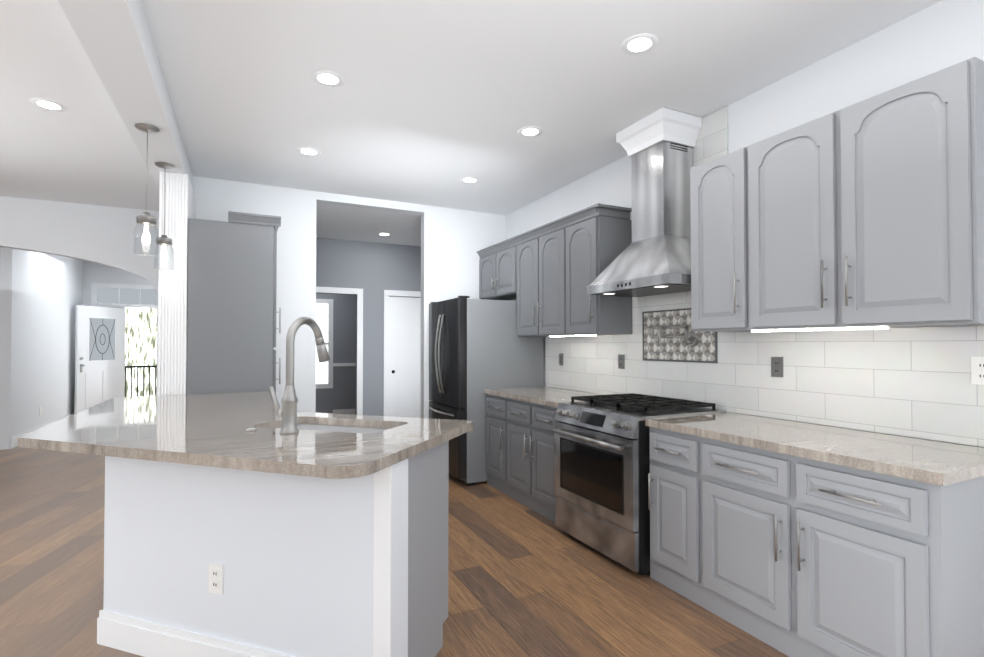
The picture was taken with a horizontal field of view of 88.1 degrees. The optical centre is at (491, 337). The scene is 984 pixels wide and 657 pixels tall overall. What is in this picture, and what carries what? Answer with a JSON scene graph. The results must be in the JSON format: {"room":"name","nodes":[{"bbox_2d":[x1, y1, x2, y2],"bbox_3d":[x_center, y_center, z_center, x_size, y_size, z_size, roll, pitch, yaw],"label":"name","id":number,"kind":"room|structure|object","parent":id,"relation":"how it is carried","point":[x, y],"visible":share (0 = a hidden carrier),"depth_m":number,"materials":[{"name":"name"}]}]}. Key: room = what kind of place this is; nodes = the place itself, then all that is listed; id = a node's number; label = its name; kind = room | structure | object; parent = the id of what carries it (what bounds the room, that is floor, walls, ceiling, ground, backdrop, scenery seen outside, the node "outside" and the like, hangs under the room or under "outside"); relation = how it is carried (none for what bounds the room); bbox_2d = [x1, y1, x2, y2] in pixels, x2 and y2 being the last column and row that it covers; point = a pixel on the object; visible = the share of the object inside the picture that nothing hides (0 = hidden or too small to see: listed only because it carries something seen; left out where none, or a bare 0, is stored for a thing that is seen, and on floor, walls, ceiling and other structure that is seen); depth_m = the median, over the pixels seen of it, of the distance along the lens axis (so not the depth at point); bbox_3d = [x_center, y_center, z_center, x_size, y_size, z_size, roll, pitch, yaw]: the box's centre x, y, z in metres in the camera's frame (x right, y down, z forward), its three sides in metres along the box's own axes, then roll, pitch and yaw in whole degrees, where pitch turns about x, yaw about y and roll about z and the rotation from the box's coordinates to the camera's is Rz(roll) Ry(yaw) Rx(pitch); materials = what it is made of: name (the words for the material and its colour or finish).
{"room":"kitchen","nodes":[
{"label":"kitchen","id":0,"kind":"room"},
{"bbox_2d":[0,247,19,449],"bbox_3d":[-9.057,-0.019,5.227,6.300,2.880,0.120,0,-1,-26],"label":"wall","id":1,"kind":"structure","parent":0,"point":[9,258],"depth_m":6.54,"materials":[{"name":"white paint"}]},
{"bbox_2d":[16,250,83,435],"bbox_3d":[-7.024,0.023,8.103,0.120,2.880,3.220,0,-1,-26],"label":"wall","id":2,"kind":"structure","parent":0,"point":[42,295],"depth_m":7.71,"materials":[{"name":"white paint"}]},
{"bbox_2d":[10,413,73,448],"bbox_3d":[-6.904,1.391,7.996,0.015,0.140,3.199,0,-1,-26],"label":"trim","id":3,"kind":"structure","parent":2,"relation":"attached to","point":[14,439],"depth_m":6.88,"materials":[{"name":"white wood"}]},
{"bbox_2d":[74,305,124,413],"bbox_3d":[-7.120,0.460,9.257,0.145,2.020,0.900,0,-1,12],"label":"front door","id":4,"kind":"structure","parent":2,"relation":"in","point":[99,352],"depth_m":9.18,"materials":[{"name":"white wood"}]},
{"bbox_2d":[0,196,158,394],"bbox_3d":[-7.326,-0.034,4.215,8.520,2.880,0.140,0,-1,-26],"label":"wall","id":5,"kind":"structure","parent":0,"point":[102,235],"depth_m":5.55,"materials":[{"name":"white paint"}]},
{"bbox_2d":[84,263,151,390],"bbox_3d":[-6.689,0.050,9.980,2.070,2.880,0.140,0,-1,-26],"label":"wall","id":6,"kind":"structure","parent":0,"point":[93,272],"depth_m":9.62,"materials":[{"name":"white paint"}]},
{"bbox_2d":[91,283,156,307],"bbox_3d":[-6.866,0.237,9.804,1.600,2.500,0.015,0,-1,-26],"label":"trim","id":7,"kind":"structure","parent":6,"relation":"attached to","point":[94,286],"depth_m":9.67,"materials":[{"name":"white"}]},
{"bbox_2d":[97,288,157,304],"bbox_3d":[-6.846,-0.781,9.891,1.340,0.300,0.025,0,-1,-26],"label":"transom","id":8,"kind":"object","parent":6,"relation":"in","point":[125,296],"visible":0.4,"depth_m":9.80,"materials":[{"name":"clear glass"}]},
{"bbox_2d":[316,237,318,264],"bbox_3d":[-2.255,-0.009,5.954,0.120,2.880,1.770,0,-1,-26],"label":"wall","id":9,"kind":"structure","parent":0,"point":[317,239],"depth_m":6.91,"materials":[{"name":"grey paint"}]},
{"bbox_2d":[193,176,505,417],"bbox_3d":[-1.382,-0.018,5.330,3.380,2.880,0.120,0,-1,-26],"label":"wall","id":10,"kind":"structure","parent":0,"point":[453,241],"depth_m":5.06,"materials":[{"name":"white paint"}]},
{"bbox_2d":[315,238,420,415],"bbox_3d":[-2.050,0.008,7.106,2.940,2.880,0.100,0,-1,-26],"label":"wall","id":11,"kind":"structure","parent":0,"point":[373,270],"depth_m":7.27,"materials":[{"name":"grey paint"}]},
{"bbox_2d":[316,303,328,383],"bbox_3d":[-3.389,0.119,9.205,0.820,1.480,0.030,0,-1,-26],"label":"window","id":12,"kind":"structure","parent":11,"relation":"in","point":[322,323],"depth_m":9.35,"materials":[{"name":"white glass"}]},
{"bbox_2d":[316,287,420,415],"bbox_3d":[-1.642,0.385,7.235,2.109,2.130,0.015,0,-1,-26],"label":"trim","id":13,"kind":"structure","parent":11,"relation":"attached to","point":[359,293],"depth_m":7.12,"materials":[{"name":"white wood"}]},
{"bbox_2d":[389,297,420,417],"bbox_3d":[-1.129,0.432,7.531,0.825,2.035,0.075,0,-1,-26],"label":"hall door","id":14,"kind":"structure","parent":11,"relation":"in","point":[404,356],"depth_m":7.45,"materials":[{"name":"white wood"}]},
{"bbox_2d":[316,203,420,246],"bbox_3d":[-1.251,-1.391,6.471,2.120,0.060,1.780,0,-1,-26],"label":"ceiling","id":15,"kind":"structure","parent":0,"point":[341,222],"depth_m":6.22,"materials":[{"name":"white paint"}]},
{"bbox_2d":[0,446,788,656],"bbox_3d":[-4.295,1.415,3.094,13.000,0.050,17.500,0,-1,-26],"label":"floor","id":16,"kind":"structure","parent":0,"point":[524,581],"depth_m":2.83,"materials":[{"name":"brown wood"}]},
{"bbox_2d":[158,171,195,394],"bbox_3d":[-2.635,0.063,4.261,0.190,2.688,0.692,0,-1,-26],"label":"column","id":17,"kind":"structure","parent":16,"relation":"on","point":[180,197],"depth_m":3.96,"materials":[{"name":"white paint"}]},
{"bbox_2d":[187,211,280,396],"bbox_3d":[-2.226,0.202,4.426,0.682,2.415,0.748,0,-1,-26],"label":"pantry","id":18,"kind":"object","parent":16,"relation":"on","point":[232,312],"visible":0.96,"depth_m":4.13,"materials":[{"name":"grey wood"}]},
{"bbox_2d":[97,473,425,656],"bbox_3d":[-1.409,0.930,2.868,1.166,0.914,2.844,0,-1,-26],"label":"kitchen island","id":19,"kind":"object","parent":16,"relation":"on","point":[250,524],"depth_m":2.01,"materials":[{"name":"white paint"}]},
{"bbox_2d":[18,389,472,508],"bbox_3d":[-1.293,0.452,2.870,1.902,0.040,2.956,0,-1,-26],"label":"countertop","id":20,"kind":"structure","parent":19,"relation":"on","point":[162,447],"depth_m":2.18,"materials":[{"name":"beige stone"}]},
{"bbox_2d":[269,317,330,434],"bbox_3d":[-0.877,0.165,2.345,0.277,0.516,0.236,0,-1,-26],"label":"faucet","id":21,"kind":"object","parent":20,"relation":"on","point":[288,412],"depth_m":2.24,"materials":[{"name":"silver metal"}]},
{"bbox_2d":[426,469,448,656],"bbox_3d":[-1.244,0.931,3.016,1.274,0.915,2.724,0,-1,-26],"label":"base cabinet","id":22,"kind":"object","parent":16,"relation":"on","point":[437,480],"depth_m":2.21,"materials":[{"name":"white wood"}]},
{"bbox_2d":[429,296,543,484],"bbox_3d":[-0.116,0.519,5.370,1.003,1.808,0.875,0,-1,-26],"label":"refrigerator","id":23,"kind":"object","parent":16,"relation":"on","point":[477,347],"visible":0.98,"depth_m":4.94,"materials":[{"name":"black metal"}]},
{"bbox_2d":[486,394,501,491],"bbox_3d":[0.338,0.978,4.849,0.688,0.874,0.437,0,-1,-26],"label":"base cabinet","id":24,"kind":"object","parent":16,"relation":"on","point":[493,403],"depth_m":4.73,"materials":[{"name":"grey wood"}]},
{"bbox_2d":[502,397,529,507],"bbox_3d":[0.529,0.973,4.460,0.688,0.874,0.429,0,-1,-26],"label":"base cabinet","id":25,"kind":"object","parent":16,"relation":"on","point":[515,413],"depth_m":4.35,"materials":[{"name":"grey wood"}]},
{"bbox_2d":[530,403,556,522],"bbox_3d":[0.728,0.967,4.052,0.688,0.874,0.479,0,-1,-26],"label":"base cabinet","id":26,"kind":"object","parent":16,"relation":"on","point":[542,496],"depth_m":3.97,"materials":[{"name":"grey wood"}]},
{"bbox_2d":[550,393,725,574],"bbox_3d":[0.942,0.910,3.424,0.828,0.968,0.830,0,-1,-26],"label":"range","id":27,"kind":"object","parent":16,"relation":"on","point":[601,457],"visible":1,"depth_m":3.16,"materials":[{"name":"silver metal"}]},
{"bbox_2d":[648,427,693,601],"bbox_3d":[1.284,0.950,2.915,0.688,0.874,0.376,0,-1,-26],"label":"base cabinet","id":28,"kind":"object","parent":16,"relation":"on","point":[671,476],"depth_m":2.76,"materials":[{"name":"grey wood"}]},
{"bbox_2d":[694,436,983,656],"bbox_3d":[1.585,0.941,2.299,0.688,0.874,0.995,0,-1,-26],"label":"base cabinet","id":29,"kind":"object","parent":16,"relation":"on","point":[790,555],"depth_m":2.00,"materials":[{"name":"grey wood"}]},
{"bbox_2d":[484,387,983,485],"bbox_3d":[1.025,0.500,3.445,0.696,0.040,3.574,0,-1,-26],"label":"countertop","id":30,"kind":"structure","parent":29,"relation":"on","point":[941,463],"depth_m":2.25,"materials":[{"name":"stone"}]},
{"bbox_2d":[0,0,940,262],"bbox_3d":[-4.295,-1.515,3.136,13.000,0.050,17.500,0,-1,-26],"label":"ceiling","id":31,"kind":"structure","parent":0,"point":[430,102],"depth_m":3.01,"materials":[{"name":"white paint"}]},
{"bbox_2d":[29,98,66,111],"bbox_3d":[-2.687,-1.448,3.080,0.170,0.085,0.177,0,-1,-26],"label":"recessed light","id":32,"kind":"object","parent":31,"relation":"in","point":[45,104],"depth_m":3.25,"materials":[{"name":"white plastic"}]},
{"bbox_2d":[58,0,192,187],"bbox_3d":[-0.764,-1.435,0.353,0.240,0.189,9.399,0,-1,-26],"label":"beam","id":33,"kind":"structure","parent":31,"relation":"attached to","point":[115,38],"depth_m":2.53,"materials":[{"name":"white paint"}]},
{"bbox_2d":[134,123,159,255],"bbox_3d":[-2.137,-0.903,3.147,0.132,0.790,0.130,0,-1,-26],"label":"pendant light","id":34,"kind":"object","parent":33,"relation":"hanging from","point":[146,219],"visible":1,"depth_m":3.13,"materials":[{"name":"glass"}]},
{"bbox_2d":[154,162,174,270],"bbox_3d":[-2.446,-0.893,3.797,0.132,0.790,0.130,0,-1,-26],"label":"pendant light","id":35,"kind":"object","parent":33,"relation":"hanging from","point":[164,241],"visible":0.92,"depth_m":3.78,"materials":[{"name":"clear glass"}]},
{"bbox_2d":[297,147,320,155],"bbox_3d":[-1.376,-1.437,3.825,0.164,0.085,0.177,0,-1,-26],"label":"recessed light","id":36,"kind":"object","parent":31,"relation":"in","point":[307,150],"depth_m":4.04,"materials":[{"name":"white plastic"}]},
{"bbox_2d":[311,70,344,86],"bbox_3d":[-0.896,-1.452,2.777,0.171,0.085,0.175,0,-1,-26],"label":"recessed light","id":37,"kind":"object","parent":31,"relation":"in","point":[332,79],"depth_m":2.93,"materials":[{"name":"white plastic"}]},
{"bbox_2d":[460,177,479,183],"bbox_3d":[-0.196,-1.427,4.488,0.167,0.085,0.178,0,-1,-26],"label":"recessed light","id":38,"kind":"object","parent":31,"relation":"in","point":[469,180],"depth_m":4.75,"materials":[{"name":"white plastic"}]},
{"bbox_2d":[518,126,542,136],"bbox_3d":[0.261,-1.442,3.468,0.170,0.085,0.174,0,-1,-26],"label":"recessed light","id":39,"kind":"object","parent":31,"relation":"in","point":[530,131],"depth_m":3.66,"materials":[{"name":"white plastic"}]},
{"bbox_2d":[621,33,657,54],"bbox_3d":[0.713,-1.457,2.456,0.175,0.085,0.173,0,-1,-26],"label":"recessed light","id":40,"kind":"object","parent":31,"relation":"in","point":[636,44],"depth_m":2.59,"materials":[{"name":"white plastic"}]},
{"bbox_2d":[506,0,983,446],"bbox_3d":[2.255,-0.068,1.877,0.120,2.880,9.520,0,-1,-26],"label":"wall","id":41,"kind":"structure","parent":0,"point":[938,36],"depth_m":2.69,"materials":[{"name":"white paint"}]},
{"bbox_2d":[477,237,512,299],"bbox_3d":[0.187,-0.495,5.535,0.376,0.990,0.890,0,-1,-26],"label":"upper cabinet","id":42,"kind":"object","parent":41,"relation":"attached to","point":[496,261],"depth_m":5.47,"materials":[{"name":"grey wood"}]},
{"bbox_2d":[513,218,560,336],"bbox_3d":[0.571,-0.506,4.749,0.376,0.990,0.859,0,-1,-26],"label":"upper cabinet","id":43,"kind":"object","parent":41,"relation":"attached to","point":[537,251],"depth_m":4.67,"materials":[{"name":"grey wood"}]},
{"bbox_2d":[550,335,595,336],"bbox_3d":[0.680,-0.010,4.351,0.025,0.010,0.650,0,-1,-26],"label":"under-cabinet light","id":44,"kind":"object","parent":43,"relation":"attached to","point":[564,335],"depth_m":4.34,"materials":[{"name":"white plastic"}]},
{"bbox_2d":[561,203,631,335],"bbox_3d":[0.866,-0.515,4.146,0.376,0.990,0.485,0,-1,-26],"label":"upper cabinet","id":45,"kind":"object","parent":41,"relation":"attached to","point":[592,237],"depth_m":4.02,"materials":[{"name":"grey wood"}]},
{"bbox_2d":[587,107,701,296],"bbox_3d":[1.102,-0.897,3.529,0.483,1.168,0.810,0,-1,-26],"label":"range hood","id":46,"kind":"object","parent":41,"relation":"attached to","point":[654,256],"visible":0.98,"depth_m":3.43,"materials":[{"name":"silver metal"}]},
{"bbox_2d":[690,149,740,331],"bbox_3d":[1.445,-0.537,2.995,0.348,1.000,0.390,0,-1,-26],"label":"upper cabinet","id":47,"kind":"object","parent":41,"relation":"attached to","point":[715,184],"depth_m":2.92,"materials":[{"name":"grey wood"}]},
{"bbox_2d":[545,106,983,446],"bbox_3d":[1.331,-0.500,3.620,0.010,1.961,3.552,0,-1,-26],"label":"backsplash","id":48,"kind":"structure","parent":41,"relation":"attached to","point":[913,382],"depth_m":2.78,"materials":[{"name":"tile"}]},
{"bbox_2d":[559,353,563,365],"bbox_3d":[0.671,0.216,4.939,0.008,0.116,0.072,0,-1,-26],"label":"outlet","id":49,"kind":"object","parent":48,"relation":"attached to","point":[561,361],"depth_m":4.93,"materials":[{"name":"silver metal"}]},
{"bbox_2d":[618,354,624,368],"bbox_3d":[1.056,0.200,4.152,0.008,0.116,0.072,0,-1,-26],"label":"outlet","id":50,"kind":"object","parent":48,"relation":"attached to","point":[621,358],"depth_m":4.15,"materials":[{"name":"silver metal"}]},
{"bbox_2d":[651,325,697,345],"bbox_3d":[1.226,-0.011,3.554,0.210,0.146,0.343,0,-1,-26],"label":"pot filler","id":51,"kind":"object","parent":48,"relation":"attached to","point":[691,341],"visible":1,"depth_m":3.48,"materials":[{"name":"silver metal"}]},
{"bbox_2d":[642,308,717,362],"bbox_3d":[1.316,-0.013,3.621,0.008,0.374,0.684,0,-1,-26],"label":"accent tile","id":52,"kind":"structure","parent":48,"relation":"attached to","point":[704,349],"depth_m":3.63,"materials":[{"name":"tile"}]},
{"bbox_2d":[771,357,782,376],"bbox_3d":[1.648,0.172,2.940,0.008,0.116,0.072,0,-1,-26],"label":"outlet","id":53,"kind":"object","parent":48,"relation":"attached to","point":[776,362],"depth_m":2.94,"materials":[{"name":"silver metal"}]},
{"bbox_2d":[971,357,983,384],"bbox_3d":[2.048,0.141,2.122,0.008,0.116,0.072,0,-1,-26],"label":"outlet","id":54,"kind":"object","parent":48,"relation":"attached to","point":[977,370],"depth_m":2.14,"materials":[{"name":"white plastic"}]},
{"bbox_2d":[741,57,983,331],"bbox_3d":[1.739,-0.546,2.393,0.348,1.000,0.950,0,-1,-26],"label":"upper cabinet","id":55,"kind":"object","parent":41,"relation":"attached to","point":[868,212],"depth_m":2.19,"materials":[{"name":"grey wood"}]},
{"bbox_2d":[751,326,888,331],"bbox_3d":[1.581,-0.037,2.509,0.025,0.010,0.650,0,-1,-26],"label":"under-cabinet light","id":56,"kind":"object","parent":55,"relation":"attached to","point":[849,328],"depth_m":2.46,"materials":[{"name":"white plastic"}]},
{"label":"outside","id":57,"kind":"structure","parent":0,"visible":0},
{"bbox_2d":[124,307,156,396],"bbox_3d":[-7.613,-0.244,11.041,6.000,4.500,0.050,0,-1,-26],"label":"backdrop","id":58,"kind":"structure","parent":57,"point":[140,336],"depth_m":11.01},
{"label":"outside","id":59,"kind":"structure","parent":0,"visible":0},
{"bbox_2d":[125,365,156,396],"bbox_3d":[-6.986,1.003,10.879,3.000,0.800,0.040,0,-1,-26],"label":"porch railing","id":60,"kind":"object","parent":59,"point":[143,367],"visible":0.08,"depth_m":10.67,"materials":[{"name":"black metal"}]}
]}

